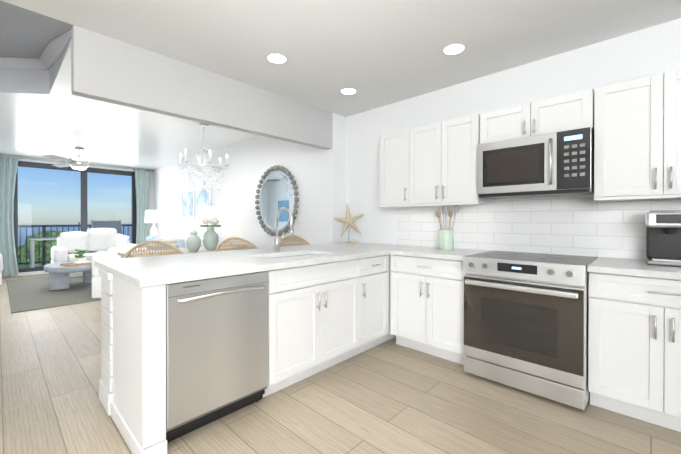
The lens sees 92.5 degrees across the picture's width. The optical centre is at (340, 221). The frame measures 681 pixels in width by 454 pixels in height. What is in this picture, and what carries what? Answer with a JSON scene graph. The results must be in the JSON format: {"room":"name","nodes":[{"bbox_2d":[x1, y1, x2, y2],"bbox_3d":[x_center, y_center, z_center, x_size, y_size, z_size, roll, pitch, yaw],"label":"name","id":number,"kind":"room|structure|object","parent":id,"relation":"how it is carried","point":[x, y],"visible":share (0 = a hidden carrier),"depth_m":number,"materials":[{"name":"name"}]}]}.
{"room":"kitchen","nodes":[
{"label":"kitchen","id":0,"kind":"room"},
{"bbox_2d":[2,155,152,276],"bbox_3d":[-6.469,-0.355,7.517,0.150,3.050,3.850,0,0,44],"label":"wall","id":1,"kind":"structure","parent":0,"point":[90,166],"depth_m":7.48,"materials":[{"name":"white paint"}]},
{"bbox_2d":[13,161,136,272],"bbox_3d":[-6.212,-0.101,7.791,0.107,2.400,2.360,0,0,44],"label":"door","id":2,"kind":"structure","parent":1,"relation":"in","point":[83,211],"depth_m":7.79,"materials":[{"name":"brown metal"}]},
{"bbox_2d":[0,155,152,170],"bbox_3d":[-6.236,-1.345,7.546,0.140,0.024,3.420,0,0,44],"label":"curtain rod","id":3,"kind":"object","parent":1,"relation":"attached to","point":[67,162],"visible":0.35,"depth_m":7.32,"materials":[{"name":"silver metal"}]},
{"bbox_2d":[0,157,18,276],"bbox_3d":[-7.013,-0.092,6.648,0.067,2.470,0.640,0,0,44],"label":"curtain","id":4,"kind":"object","parent":3,"relation":"hanging from","point":[8,169],"visible":1,"depth_m":6.76,"materials":[{"name":"fabric"}]},
{"bbox_2d":[134,170,151,245],"bbox_3d":[-5.194,-0.099,8.562,0.070,2.470,0.400,0,0,44],"label":"curtain","id":5,"kind":"object","parent":3,"relation":"hanging from","point":[142,182],"visible":0.73,"depth_m":8.56,"materials":[{"name":"fabric"}]},
{"bbox_2d":[71,25,331,149],"bbox_3d":[-1.016,-1.389,3.227,0.100,0.950,2.550,0,0,44],"label":"header beam","id":6,"kind":"structure","parent":0,"point":[109,70],"depth_m":2.80,"materials":[{"name":"grey paint"}]},
{"bbox_2d":[153,113,345,247],"bbox_3d":[-2.477,-0.352,6.723,7.030,3.050,0.500,0,0,44],"label":"wall","id":7,"kind":"structure","parent":0,"point":[319,174],"depth_m":5.29,"materials":[{"name":"white paint"}]},
{"bbox_2d":[182,190,194,217],"bbox_3d":[-3.371,-0.384,7.205,0.670,0.610,0.031,0,0,44],"label":"picture frame","id":8,"kind":"object","parent":7,"relation":"attached to","point":[188,196],"depth_m":7.15,"materials":[{"name":"white"}]},
{"bbox_2d":[196,187,210,217],"bbox_3d":[-2.809,-0.382,6.671,0.680,0.610,0.031,0,0,44],"label":"picture frame","id":9,"kind":"object","parent":7,"relation":"attached to","point":[203,197],"depth_m":6.66,"materials":[{"name":"white"}]},
{"bbox_2d":[255,165,298,235],"bbox_3d":[-0.976,-0.305,4.899,1.072,1.072,0.075,0,0,44],"label":"mirror","id":10,"kind":"object","parent":7,"relation":"attached to","point":[278,187],"visible":0.96,"depth_m":4.91,"materials":[{"name":"grey mirror"}]},
{"bbox_2d":[0,273,680,453],"bbox_3d":[-2.466,1.220,2.373,13.050,0.060,6.900,0,0,44],"label":"floor","id":11,"kind":"structure","parent":0,"point":[390,396],"depth_m":2.02,"materials":[{"name":"brown wood"}]},
{"bbox_2d":[0,253,3,284],"bbox_3d":[-6.218,0.727,5.427,0.640,0.700,0.840,0,0,44],"label":"armchair","id":12,"kind":"object","parent":11,"relation":"on","point":[1,263],"visible":1,"depth_m":5.50,"materials":[{"name":"white fabric"}]},
{"bbox_2d":[7,276,100,312],"bbox_3d":[-4.648,1.169,6.137,3.300,0.011,2.250,0,0,44],"label":"jute rug","id":13,"kind":"object","parent":11,"relation":"on","point":[30,294],"visible":0.36,"depth_m":5.20,"materials":[{"name":"grey carpet"}]},
{"bbox_2d":[44,261,91,290],"bbox_3d":[-4.770,0.960,5.804,1.000,0.408,0.760,0,0,44],"label":"coffee table","id":14,"kind":"object","parent":13,"relation":"on","point":[59,277],"visible":0.77,"depth_m":5.54,"materials":[{"name":"concrete"}]},
{"bbox_2d":[60,261,91,266],"bbox_3d":[-4.533,0.729,5.646,0.280,0.055,0.420,0,0,26],"label":"tray","id":15,"kind":"object","parent":14,"relation":"on","point":[78,263],"visible":0.77,"depth_m":5.59,"materials":[{"name":"brown wood"}]},
{"bbox_2d":[74,249,86,261],"bbox_3d":[-4.702,0.628,5.898,0.209,0.256,0.192,0,0,44],"label":"plant pot","id":16,"kind":"object","parent":14,"relation":"on","point":[79,256],"visible":0.92,"depth_m":5.86,"materials":[{"name":"white ceramic"}]},
{"bbox_2d":[51,228,136,277],"bbox_3d":[-5.525,0.651,7.389,0.920,1.014,1.500,0,0,44],"label":"sofa","id":17,"kind":"object","parent":13,"relation":"on","point":[92,241],"depth_m":7.10,"materials":[{"name":"white fabric"}]},
{"bbox_2d":[92,247,145,298],"bbox_3d":[-3.651,0.795,5.471,0.800,0.740,0.860,0,0,-34],"label":"swivel armchair","id":18,"kind":"object","parent":13,"relation":"on","point":[110,253],"visible":0.27,"depth_m":4.95,"materials":[{"name":"white fabric"}]},
{"bbox_2d":[139,235,203,249],"bbox_3d":[-3.542,0.730,6.747,1.900,0.860,0.860,0,0,44],"label":"sofa","id":19,"kind":"object","parent":13,"relation":"on","point":[181,240],"visible":0.17,"depth_m":6.52,"materials":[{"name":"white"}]},
{"bbox_2d":[98,269,129,420],"bbox_3d":[-0.660,0.750,2.964,0.269,0.873,2.433,0,0,44],"label":"panel","id":20,"kind":"object","parent":11,"relation":"on","point":[114,383],"depth_m":1.96,"materials":[{"name":"white wood"}]},
{"bbox_2d":[123,240,183,257],"bbox_3d":[-1.610,0.684,2.910,0.445,1.008,0.520,0,0,44],"label":"stool","id":21,"kind":"object","parent":11,"relation":"on","point":[132,249],"visible":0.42,"depth_m":3.04,"materials":[{"name":"beige wicker"}]},
{"bbox_2d":[117,246,254,257],"bbox_3d":[-2.083,0.798,4.697,1.000,0.764,1.700,0,0,44],"label":"dining table","id":22,"kind":"object","parent":11,"relation":"on","point":[183,250],"visible":0.21,"depth_m":4.50,"materials":[{"name":"grey wood"}]},
{"bbox_2d":[147,240,178,255],"bbox_3d":[-2.260,0.333,4.146,0.242,0.169,0.309,0,0,36],"label":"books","id":23,"kind":"object","parent":22,"relation":"on","point":[173,242],"visible":0.42,"depth_m":4.08,"materials":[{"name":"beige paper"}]},
{"bbox_2d":[186,230,200,251],"bbox_3d":[-1.998,0.264,4.436,0.184,0.304,0.184,0,0,44],"label":"vase","id":24,"kind":"object","parent":22,"relation":"on","point":[193,242],"visible":1,"depth_m":4.38,"materials":[{"name":"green ceramic"}]},
{"bbox_2d":[200,215,220,249],"bbox_3d":[-1.890,0.163,4.725,0.301,0.504,0.294,0,0,44],"label":"vase","id":25,"kind":"object","parent":22,"relation":"on","point":[210,239],"visible":1,"depth_m":4.65,"materials":[{"name":"green ceramic"}]},
{"bbox_2d":[230,241,249,248],"bbox_3d":[-1.538,0.364,4.978,0.320,0.100,0.320,0,0,44],"label":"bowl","id":26,"kind":"object","parent":22,"relation":"on","point":[239,245],"visible":0.38,"depth_m":4.88,"materials":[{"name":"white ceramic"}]},
{"bbox_2d":[130,273,269,453],"bbox_3d":[-0.869,0.753,2.117,0.594,0.873,0.678,0,0,44],"label":"base cabinet","id":27,"kind":"object","parent":11,"relation":"on","point":[190,342],"depth_m":1.78,"materials":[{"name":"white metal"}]},
{"bbox_2d":[166,271,268,443],"bbox_3d":[-0.862,0.756,2.067,0.633,0.867,0.615,0,0,44],"label":"dishwasher","id":28,"kind":"object","parent":27,"relation":"in","point":[217,327],"depth_m":1.85,"materials":[{"name":"silver metal"}]},
{"bbox_2d":[94,242,417,288],"bbox_3d":[-0.418,0.293,2.905,1.080,0.040,2.699,0,0,44],"label":"countertop","id":29,"kind":"structure","parent":27,"relation":"on","point":[140,272],"depth_m":2.23,"materials":[{"name":"white stone"}]},
{"bbox_2d":[274,207,293,251],"bbox_3d":[-0.481,0.073,2.876,0.258,0.398,0.111,0,0,44],"label":"faucet","id":30,"kind":"object","parent":29,"relation":"on","point":[277,238],"depth_m":2.91,"materials":[{"name":"silver metal"}]},
{"bbox_2d":[333,203,363,242],"bbox_3d":[0.098,0.020,4.050,0.284,0.494,0.262,0,0,44],"label":"starfish","id":31,"kind":"object","parent":29,"relation":"on","point":[348,220],"visible":0.94,"depth_m":4.04,"materials":[{"name":"beige"}]},
{"bbox_2d":[215,237,257,251],"bbox_3d":[-1.041,0.681,3.508,0.445,1.008,0.520,0,0,44],"label":"stool","id":32,"kind":"object","parent":11,"relation":"on","point":[221,245],"visible":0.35,"depth_m":3.65,"materials":[{"name":"beige wicker"}]},
{"bbox_2d":[280,235,309,246],"bbox_3d":[-0.490,0.679,4.088,0.445,1.008,0.520,0,0,44],"label":"chair","id":33,"kind":"object","parent":11,"relation":"on","point":[284,239],"visible":0.27,"depth_m":4.24,"materials":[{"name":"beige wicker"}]},
{"bbox_2d":[270,253,353,393],"bbox_3d":[-0.344,0.751,2.669,0.594,0.873,0.967,0,0,44],"label":"base cabinet","id":34,"kind":"object","parent":11,"relation":"on","point":[312,306],"depth_m":2.39,"materials":[{"name":"white wood"}]},
{"bbox_2d":[354,257,385,355],"bbox_3d":[0.078,0.749,3.114,0.594,0.873,0.493,0,0,44],"label":"base cabinet","id":35,"kind":"object","parent":11,"relation":"on","point":[369,273],"depth_m":2.90,"materials":[{"name":"white wood"}]},
{"bbox_2d":[390,253,453,361],"bbox_3d":[0.917,0.749,3.050,0.758,0.873,0.615,0,0,44],"label":"base cabinet","id":36,"kind":"object","parent":11,"relation":"on","point":[421,288],"depth_m":2.86,"materials":[{"name":"white wood"}]},
{"bbox_2d":[454,250,609,409],"bbox_3d":[1.455,0.736,2.505,0.891,0.904,0.672,0,0,44],"label":"oven range","id":37,"kind":"object","parent":11,"relation":"on","point":[534,327],"depth_m":2.19,"materials":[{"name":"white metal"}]},
{"bbox_2d":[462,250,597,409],"bbox_3d":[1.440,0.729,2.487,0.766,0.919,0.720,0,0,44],"label":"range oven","id":38,"kind":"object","parent":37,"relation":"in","point":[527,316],"depth_m":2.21,"materials":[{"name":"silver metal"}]},
{"bbox_2d":[390,246,680,280],"bbox_3d":[1.459,0.292,2.528,2.180,0.044,0.659,0,0,44],"label":"countertop","id":39,"kind":"structure","parent":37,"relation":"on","point":[620,267],"depth_m":2.28,"materials":[{"name":"white stone"}]},
{"bbox_2d":[436,206,458,249],"bbox_3d":[1.014,0.052,3.156,0.188,0.437,0.207,0,0,44],"label":"utensil crock","id":40,"kind":"object","parent":39,"relation":"on","point":[446,239],"visible":1,"depth_m":3.11,"materials":[{"name":"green ceramic"}]},
{"bbox_2d":[645,210,680,266],"bbox_3d":[2.118,0.102,2.088,0.240,0.345,0.290,0,0,44],"label":"coffee maker","id":41,"kind":"object","parent":39,"relation":"on","point":[663,237],"visible":1,"depth_m":2.07,"materials":[{"name":"silver metal"}]},
{"bbox_2d":[390,255,680,431],"bbox_3d":[1.452,0.751,2.536,2.178,0.873,0.623,0,0,44],"label":"base cabinet","id":42,"kind":"object","parent":11,"relation":"on","point":[633,320],"depth_m":1.99,"materials":[{"name":"white wood"}]},
{"bbox_2d":[602,273,680,431],"bbox_3d":[2.007,0.753,2.031,0.678,0.873,0.591,0,0,44],"label":"base cabinet","id":43,"kind":"object","parent":11,"relation":"on","point":[641,316],"depth_m":1.89,"materials":[{"name":"white wood"}]},
{"bbox_3d":[-4.415,0.844,7.715,0.520,0.650,0.520,0,0,44],"label":"side table","id":44,"kind":"object","parent":11,"relation":"on","visible":0},
{"bbox_2d":[145,210,162,236],"bbox_3d":[-4.415,0.128,7.712,0.380,0.780,0.380,0,0,44],"label":"table lamp","id":45,"kind":"object","parent":44,"relation":"on","point":[153,216],"visible":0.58,"depth_m":7.59,"materials":[{"name":"white ceramic"}]},
{"bbox_3d":[-2.299,0.851,5.703,0.520,0.650,0.520,0,0,44],"label":"side table","id":46,"kind":"object","parent":11,"relation":"on","visible":0},
{"bbox_2d":[197,206,220,230],"bbox_3d":[-2.299,0.136,5.701,0.380,0.780,0.380,0,0,44],"label":"table lamp","id":47,"kind":"object","parent":46,"relation":"on","point":[203,211],"visible":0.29,"depth_m":5.55,"materials":[{"name":"white fabric"}]},
{"bbox_2d":[0,0,680,169],"bbox_3d":[-2.428,-1.613,2.292,12.900,0.494,6.850,0,0,44],"label":"ceiling","id":48,"kind":"structure","parent":0,"point":[377,53],"depth_m":2.59,"materials":[{"name":"white paint"}]},
{"bbox_2d":[0,30,70,69],"bbox_3d":[-3.280,-1.538,2.803,2.738,0.343,1.221,0,0,44],"label":"crown molding","id":49,"kind":"structure","parent":48,"relation":"attached to","point":[52,53],"depth_m":3.32,"materials":[{"name":"grey paint"}]},
{"bbox_2d":[43,148,127,169],"bbox_3d":[-4.913,-1.176,6.293,1.401,0.410,1.337,0,0,44],"label":"ceiling fan","id":50,"kind":"object","parent":48,"relation":"hanging from","point":[77,163],"visible":1,"depth_m":6.09,"materials":[{"name":"silver metal"}]},
{"bbox_2d":[178,124,228,191],"bbox_3d":[-1.947,-0.908,4.645,0.689,0.934,0.660,0,0,44],"label":"crystal chandelier","id":51,"kind":"object","parent":48,"relation":"hanging from","point":[198,161],"visible":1,"depth_m":4.60,"materials":[{"name":"clear glass"}]},
{"bbox_2d":[266,53,287,63],"bbox_3d":[-0.533,-1.365,2.734,0.176,0.005,0.176,0,0,44],"label":"recessed light","id":52,"kind":"object","parent":48,"relation":"in","point":[277,58],"visible":1,"depth_m":2.73,"materials":[{"name":"white paint"}]},
{"bbox_2d":[340,88,356,94],"bbox_3d":[0.086,-1.367,3.428,0.176,0.005,0.176,0,0,44],"label":"recessed light","id":53,"kind":"object","parent":48,"relation":"in","point":[348,91],"visible":1,"depth_m":3.42,"materials":[{"name":"white paint"}]},
{"bbox_2d":[442,43,465,54],"bbox_3d":[0.899,-1.364,2.586,0.176,0.005,0.176,0,0,44],"label":"recessed light","id":54,"kind":"object","parent":48,"relation":"in","point":[454,49],"visible":1,"depth_m":2.58,"materials":[{"name":"white paint"}]},
{"bbox_2d":[346,18,680,259],"bbox_3d":[2.338,-0.335,2.319,6.020,3.050,0.250,0,0,44],"label":"wall","id":55,"kind":"structure","parent":0,"point":[653,50],"depth_m":3.05,"materials":[{"name":"white paint"}]},
{"bbox_2d":[380,128,425,207],"bbox_3d":[0.689,-0.545,3.464,0.423,0.750,0.339,0,0,44],"label":"upper cabinet","id":56,"kind":"object","parent":55,"relation":"attached to","point":[396,148],"depth_m":3.34,"materials":[{"name":"white wood"}]},
{"bbox_2d":[414,117,491,204],"bbox_3d":[1.023,-0.543,3.146,0.733,0.750,0.339,0,0,44],"label":"upper cabinet","id":57,"kind":"object","parent":55,"relation":"attached to","point":[439,148],"depth_m":3.00,"materials":[{"name":"white wood"}]},
{"bbox_2d":[466,86,605,200],"bbox_3d":[1.551,-0.561,2.605,0.896,0.710,0.396,0,0,44],"label":"upper cabinet","id":58,"kind":"object","parent":55,"relation":"attached to","point":[554,146],"depth_m":2.43,"materials":[{"name":"white wood"}]},
{"bbox_2d":[478,127,593,198],"bbox_3d":[1.537,-0.422,2.585,0.756,0.443,0.446,0,0,44],"label":"microwave","id":59,"kind":"object","parent":58,"relation":"in","point":[558,162],"depth_m":2.42,"materials":[{"name":"silver metal"}]},
{"bbox_2d":[397,195,680,259],"bbox_3d":[1.945,0.031,2.515,3.560,0.483,0.008,0,0,44],"label":"tile backsplash","id":60,"kind":"structure","parent":55,"relation":"attached to","point":[581,225],"depth_m":2.73,"materials":[{"name":"white tile"}]},
{"bbox_2d":[590,69,680,200],"bbox_3d":[2.099,-0.539,2.123,0.678,0.750,0.339,0,0,44],"label":"upper cabinet","id":61,"kind":"object","parent":55,"relation":"attached to","point":[643,115],"depth_m":2.07,"materials":[{"name":"white wood"}]},
{"label":"outside","id":62,"kind":"structure","parent":0,"visible":0},
{"bbox_2d":[18,224,131,245],"bbox_3d":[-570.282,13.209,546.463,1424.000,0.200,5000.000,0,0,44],"label":"sea","id":63,"kind":"structure","parent":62,"point":[29,232],"depth_m":476.28,"materials":[{"name":"blue liquid"}]},
{"bbox_3d":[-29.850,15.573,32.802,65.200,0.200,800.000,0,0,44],"label":"ground","id":64,"kind":"structure","parent":62,"visible":0},
{"bbox_2d":[18,230,63,266],"bbox_3d":[-26.598,7.416,29.789,54.254,16.038,111.337,0,0,44],"label":"trees","id":65,"kind":"object","parent":64,"relation":"on","point":[36,248],"depth_m":33.12,"materials":[{"name":"green plant"}]},
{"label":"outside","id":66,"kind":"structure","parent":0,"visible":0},
{"bbox_3d":[-6.859,1.232,8.273,1.450,0.170,5.000,0,0,44],"label":"floor","id":67,"kind":"structure","parent":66,"visible":0},
{"bbox_2d":[28,237,56,267],"bbox_3d":[-7.120,0.777,8.106,0.600,0.739,0.900,0,0,44],"label":"patio table","id":68,"kind":"object","parent":67,"relation":"on","point":[32,265],"depth_m":7.65,"materials":[{"name":"white"}]},
{"bbox_2d":[18,224,131,265],"bbox_3d":[-7.310,0.620,8.704,0.060,1.049,5.014,0,0,44],"label":"railing","id":69,"kind":"object","parent":67,"relation":"on","point":[43,261],"depth_m":8.35,"materials":[{"name":"brown metal"}]},
{"bbox_2d":[91,219,131,240],"bbox_3d":[-6.175,0.548,8.908,1.171,1.198,0.732,0,0,36],"label":"lounge chair","id":70,"kind":"object","parent":67,"relation":"on","point":[117,225],"depth_m":9.22,"materials":[{"name":"grey"}]}
]}

